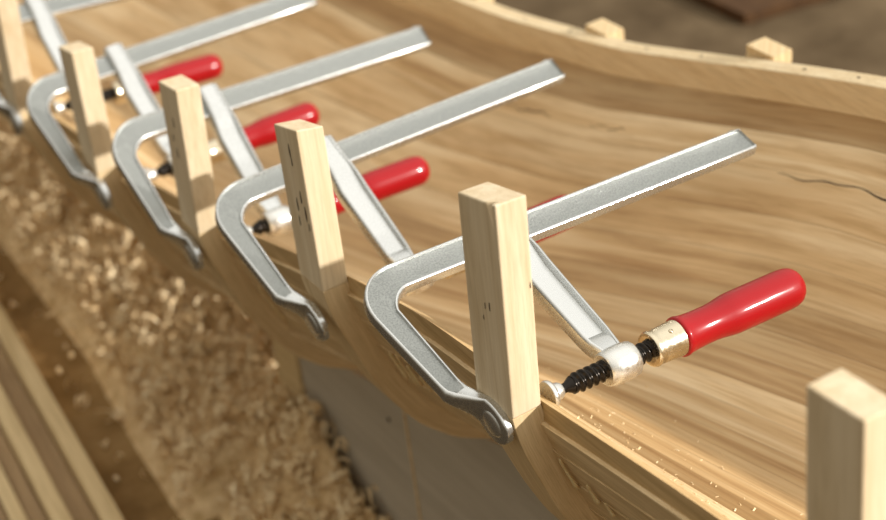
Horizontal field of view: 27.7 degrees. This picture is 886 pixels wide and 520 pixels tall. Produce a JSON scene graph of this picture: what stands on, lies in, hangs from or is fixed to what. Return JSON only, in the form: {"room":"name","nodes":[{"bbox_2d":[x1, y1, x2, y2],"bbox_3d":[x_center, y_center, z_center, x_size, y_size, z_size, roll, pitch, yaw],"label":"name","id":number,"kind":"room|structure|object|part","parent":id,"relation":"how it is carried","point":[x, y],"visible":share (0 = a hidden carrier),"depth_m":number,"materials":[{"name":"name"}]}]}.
{"room":"boatbuilding workshop","nodes":[
{"label":"boatbuilding workshop","id":0,"kind":"room"},
{"bbox_2d":[0,0,885,519],"bbox_3d":[-0.399,-2.214,6.013,12.000,0.001,17.000,-25,37,-24],"label":"floor","id":1,"kind":"structure","parent":0,"point":[846,35],"depth_m":2.95,"materials":[{"name":"brown wood"}]},
{"bbox_2d":[0,504,7,519],"bbox_3d":[-0.421,0.428,1.951,0.030,0.050,1.550,-21,35,-19],"label":"board","id":2,"kind":"object","parent":1,"relation":"on","point":[2,514],"visible":1,"depth_m":2.12,"materials":[{"name":"brown wood"}]},
{"bbox_2d":[0,465,27,519],"bbox_3d":[-0.405,0.410,1.970,0.019,0.056,1.580,-21,35,-19],"label":"board","id":3,"kind":"object","parent":1,"relation":"on","point":[9,502],"visible":1,"depth_m":2.13,"materials":[{"name":"brown wood"}]},
{"bbox_2d":[0,429,46,519],"bbox_3d":[-0.394,0.401,1.991,0.021,0.045,1.610,-21,35,-19],"label":"board","id":4,"kind":"object","parent":1,"relation":"on","point":[29,503],"visible":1,"depth_m":2.17,"materials":[{"name":"brown wood"}]},
{"bbox_2d":[0,385,72,519],"bbox_3d":[-0.381,0.381,2.006,0.022,0.058,1.640,-21,35,-19],"label":"board","id":5,"kind":"object","parent":1,"relation":"on","point":[41,484],"visible":1,"depth_m":2.18,"materials":[{"name":"brown wood"}]},
{"bbox_2d":[0,346,96,519],"bbox_3d":[-0.365,0.374,2.031,0.027,0.040,1.670,-21,35,-19],"label":"board","id":6,"kind":"object","parent":1,"relation":"on","point":[70,493],"visible":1,"depth_m":2.24,"materials":[{"name":"brown wood"}]},
{"bbox_2d":[0,305,123,519],"bbox_3d":[-0.350,0.350,2.046,0.022,0.060,1.700,-21,35,-19],"label":"board","id":7,"kind":"object","parent":1,"relation":"on","point":[77,461],"visible":1,"depth_m":2.24,"materials":[{"name":"brown wood"}]},
{"bbox_2d":[0,183,343,519],"bbox_3d":[-0.591,-0.005,2.564,0.182,0.135,1.578,-25,37,-24],"label":"chips","id":8,"kind":"object","parent":1,"relation":"on","point":[35,258],"visible":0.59,"depth_m":2.44,"materials":[{"name":"beige wood"}]},
{"bbox_2d":[0,118,371,519],"bbox_3d":[-0.725,-0.381,3.152,0.900,0.154,3.300,-25,37,-24],"label":"heap","id":9,"kind":"object","parent":1,"relation":"on","point":[204,494],"visible":0.09,"depth_m":2.33,"materials":[{"name":"beige wood"}]},
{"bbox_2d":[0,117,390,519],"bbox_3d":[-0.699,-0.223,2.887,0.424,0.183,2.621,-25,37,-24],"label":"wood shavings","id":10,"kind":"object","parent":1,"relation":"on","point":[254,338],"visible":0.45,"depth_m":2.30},
{"bbox_2d":[272,339,558,519],"bbox_3d":[0.206,0.354,1.589,0.052,0.433,1.400,-25,37,-24],"label":"panel","id":11,"kind":"object","parent":1,"relation":"on","point":[418,471],"visible":0.51,"depth_m":1.90,"materials":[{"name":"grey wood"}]},
{"bbox_2d":[0,0,885,519],"bbox_3d":[0.029,-0.045,1.782,0.551,0.481,3.605,-25,37,-24],"label":"boat hull","id":12,"kind":"object","parent":11,"relation":"on","point":[810,200],"visible":0.56,"depth_m":1.70,"materials":[{"name":"brown wood"}]},
{"bbox_2d":[0,0,128,229],"bbox_3d":[-0.275,-0.247,2.232,0.558,0.409,0.074,-29,39,-30],"label":"rib","id":13,"kind":"object","parent":12,"relation":"attached to","point":[14,64],"visible":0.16,"depth_m":2.05,"materials":[{"name":"brown wood"}]},
{"bbox_3d":[-0.488,-0.238,2.032,0.024,0.159,0.068,-25,37,-24],"label":"post","id":14,"kind":"part","parent":13,"relation":"part of","materials":[{"name":"brown wood"}]},
{"bbox_2d":[0,0,222,135],"bbox_3d":[-0.391,-0.266,2.169,0.368,0.123,0.157,-25,37,-25],"label":"clamp","id":15,"kind":"object","parent":13,"relation":"attached to","point":[41,13],"visible":0.48,"depth_m":2.15,"materials":[{"name":"metal"}]},
{"bbox_3d":[-0.460,-0.254,2.138,0.027,0.019,0.150,-19,66,-27],"label":"sliding arm","id":16,"kind":"part","parent":15,"relation":"part of","materials":[{"name":"metal"}]},
{"bbox_3d":[-0.404,-0.191,2.116,0.096,0.016,0.016,-19,66,-27],"label":"threaded rod","id":17,"kind":"part","parent":15,"relation":"part of","materials":[{"name":"black metal"}]},
{"bbox_2d":[58,0,493,298],"bbox_3d":[-0.155,-0.169,2.062,0.556,0.396,0.056,-29,39,-30],"label":"rib","id":18,"kind":"object","parent":12,"relation":"attached to","point":[78,61],"visible":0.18,"depth_m":1.88,"materials":[{"name":"brown wood"}]},
{"bbox_3d":[-0.368,-0.161,1.863,0.024,0.146,0.048,-25,37,-24],"label":"post","id":19,"kind":"part","parent":18,"relation":"part of","materials":[{"name":"brown wood"}]},
{"bbox_2d":[26,0,319,210],"bbox_3d":[-0.265,-0.185,1.983,0.368,0.120,0.153,-26,38,-26],"label":"clamp","id":20,"kind":"object","parent":18,"relation":"attached to","point":[118,62],"visible":0.63,"depth_m":1.96,"materials":[{"name":"metal"}]},
{"bbox_3d":[-0.326,-0.171,1.956,0.027,0.019,0.150,-24,71,-27],"label":"sliding arm","id":21,"kind":"part","parent":20,"relation":"part of","materials":[{"name":"metal"}]},
{"bbox_3d":[-0.271,-0.108,1.938,0.094,0.016,0.016,-24,71,-27],"label":"threaded rod","id":22,"kind":"part","parent":20,"relation":"part of","materials":[{"name":"black metal"}]},
{"bbox_2d":[159,18,623,368],"bbox_3d":[-0.019,-0.106,1.846,0.556,0.409,0.061,-29,39,-30],"label":"rib","id":23,"kind":"object","parent":12,"relation":"attached to","point":[180,95],"visible":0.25,"depth_m":1.68,"materials":[{"name":"brown wood"}]},
{"bbox_3d":[-0.232,-0.098,1.646,0.024,0.159,0.056,-25,37,-24],"label":"post","id":24,"kind":"part","parent":23,"relation":"part of","materials":[{"name":"brown wood"}]},
{"bbox_2d":[112,26,430,270],"bbox_3d":[-0.138,-0.119,1.795,0.368,0.124,0.152,-25,37,-25],"label":"clamp","id":25,"kind":"object","parent":23,"relation":"attached to","point":[219,106],"visible":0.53,"depth_m":1.77,"materials":[{"name":"metal"}]},
{"bbox_3d":[-0.201,-0.107,1.768,0.027,0.019,0.150,-21,71,-26],"label":"sliding arm","id":26,"kind":"part","parent":25,"relation":"part of","materials":[{"name":"metal"}]},
{"bbox_3d":[-0.149,-0.042,1.749,0.091,0.016,0.016,-21,71,-26],"label":"threaded rod","id":27,"kind":"part","parent":25,"relation":"part of","materials":[{"name":"black metal"}]},
{"bbox_2d":[458,182,599,519],"bbox_3d":[0.263,0.012,1.361,0.582,0.419,0.062,-29,39,-29],"label":"rib","id":28,"kind":"object","parent":12,"relation":"attached to","point":[493,217],"visible":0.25,"depth_m":1.16,"materials":[{"name":"brown wood"}]},
{"bbox_3d":[0.037,0.024,1.159,0.024,0.169,0.049,-25,37,-24],"label":"post","id":29,"kind":"part","parent":28,"relation":"part of","materials":[{"name":"brown wood"}]},
{"bbox_2d":[363,129,805,444],"bbox_3d":[0.128,0.010,1.317,0.368,0.081,0.173,-25,37,-25],"label":"clamp","id":30,"kind":"object","parent":28,"relation":"attached to","point":[755,302],"visible":0.96,"depth_m":1.28,"materials":[{"name":"metal"}]},
{"bbox_3d":[0.076,0.018,1.297,0.027,0.019,0.150,-21,53,-27],"label":"sliding arm","id":31,"kind":"part","parent":30,"relation":"part of","materials":[{"name":"metal"}]},
{"bbox_3d":[0.124,0.071,1.253,0.108,0.016,0.016,-21,53,-27],"label":"threaded rod","id":32,"kind":"part","parent":30,"relation":"part of","materials":[{"name":"black metal"}]},
{"bbox_2d":[274,37,791,438],"bbox_3d":[0.115,-0.055,1.618,0.561,0.399,0.057,-29,39,-29],"label":"rib","id":33,"kind":"object","parent":12,"relation":"attached to","point":[301,143],"visible":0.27,"depth_m":1.45,"materials":[{"name":"brown wood"}]},
{"bbox_3d":[-0.104,-0.048,1.421,0.024,0.149,0.040,-25,37,-24],"label":"post","id":34,"kind":"part","parent":33,"relation":"part of","materials":[{"name":"brown wood"}]},
{"bbox_2d":[215,59,573,340],"bbox_3d":[-0.011,-0.061,1.572,0.368,0.094,0.165,-25,37,-24],"label":"clamp","id":35,"kind":"object","parent":33,"relation":"attached to","point":[349,186],"visible":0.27,"depth_m":1.55,"materials":[{"name":"metal"}]},
{"bbox_3d":[-0.069,-0.047,1.551,0.027,0.019,0.150,-23,62,-24],"label":"sliding arm","id":36,"kind":"part","parent":35,"relation":"part of","materials":[{"name":"metal"}]},
{"bbox_2d":[446,326,801,519],"bbox_3d":[0.219,0.181,1.249,0.206,0.245,0.986,-25,37,-24],"label":"sawdust","id":37,"kind":"object","parent":12,"relation":"in","point":[446,326],"visible":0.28,"depth_m":1.34},
{"bbox_2d":[806,369,885,519],"bbox_3d":[0.436,0.121,1.117,0.581,0.414,0.060,-29,39,-29],"label":"rib","id":38,"kind":"object","parent":12,"relation":"attached to","point":[846,464],"visible":1,"depth_m":0.88,"materials":[{"name":"brown wood"}]},
{"bbox_2d":[692,0,826,24],"bbox_3d":[0.581,-0.607,3.355,0.500,0.020,0.660,-25,37,-24],"label":"board","id":39,"kind":"object","parent":1,"relation":"on","point":[746,12],"visible":1,"depth_m":3.09,"materials":[{"name":"brown wood"}]}
]}

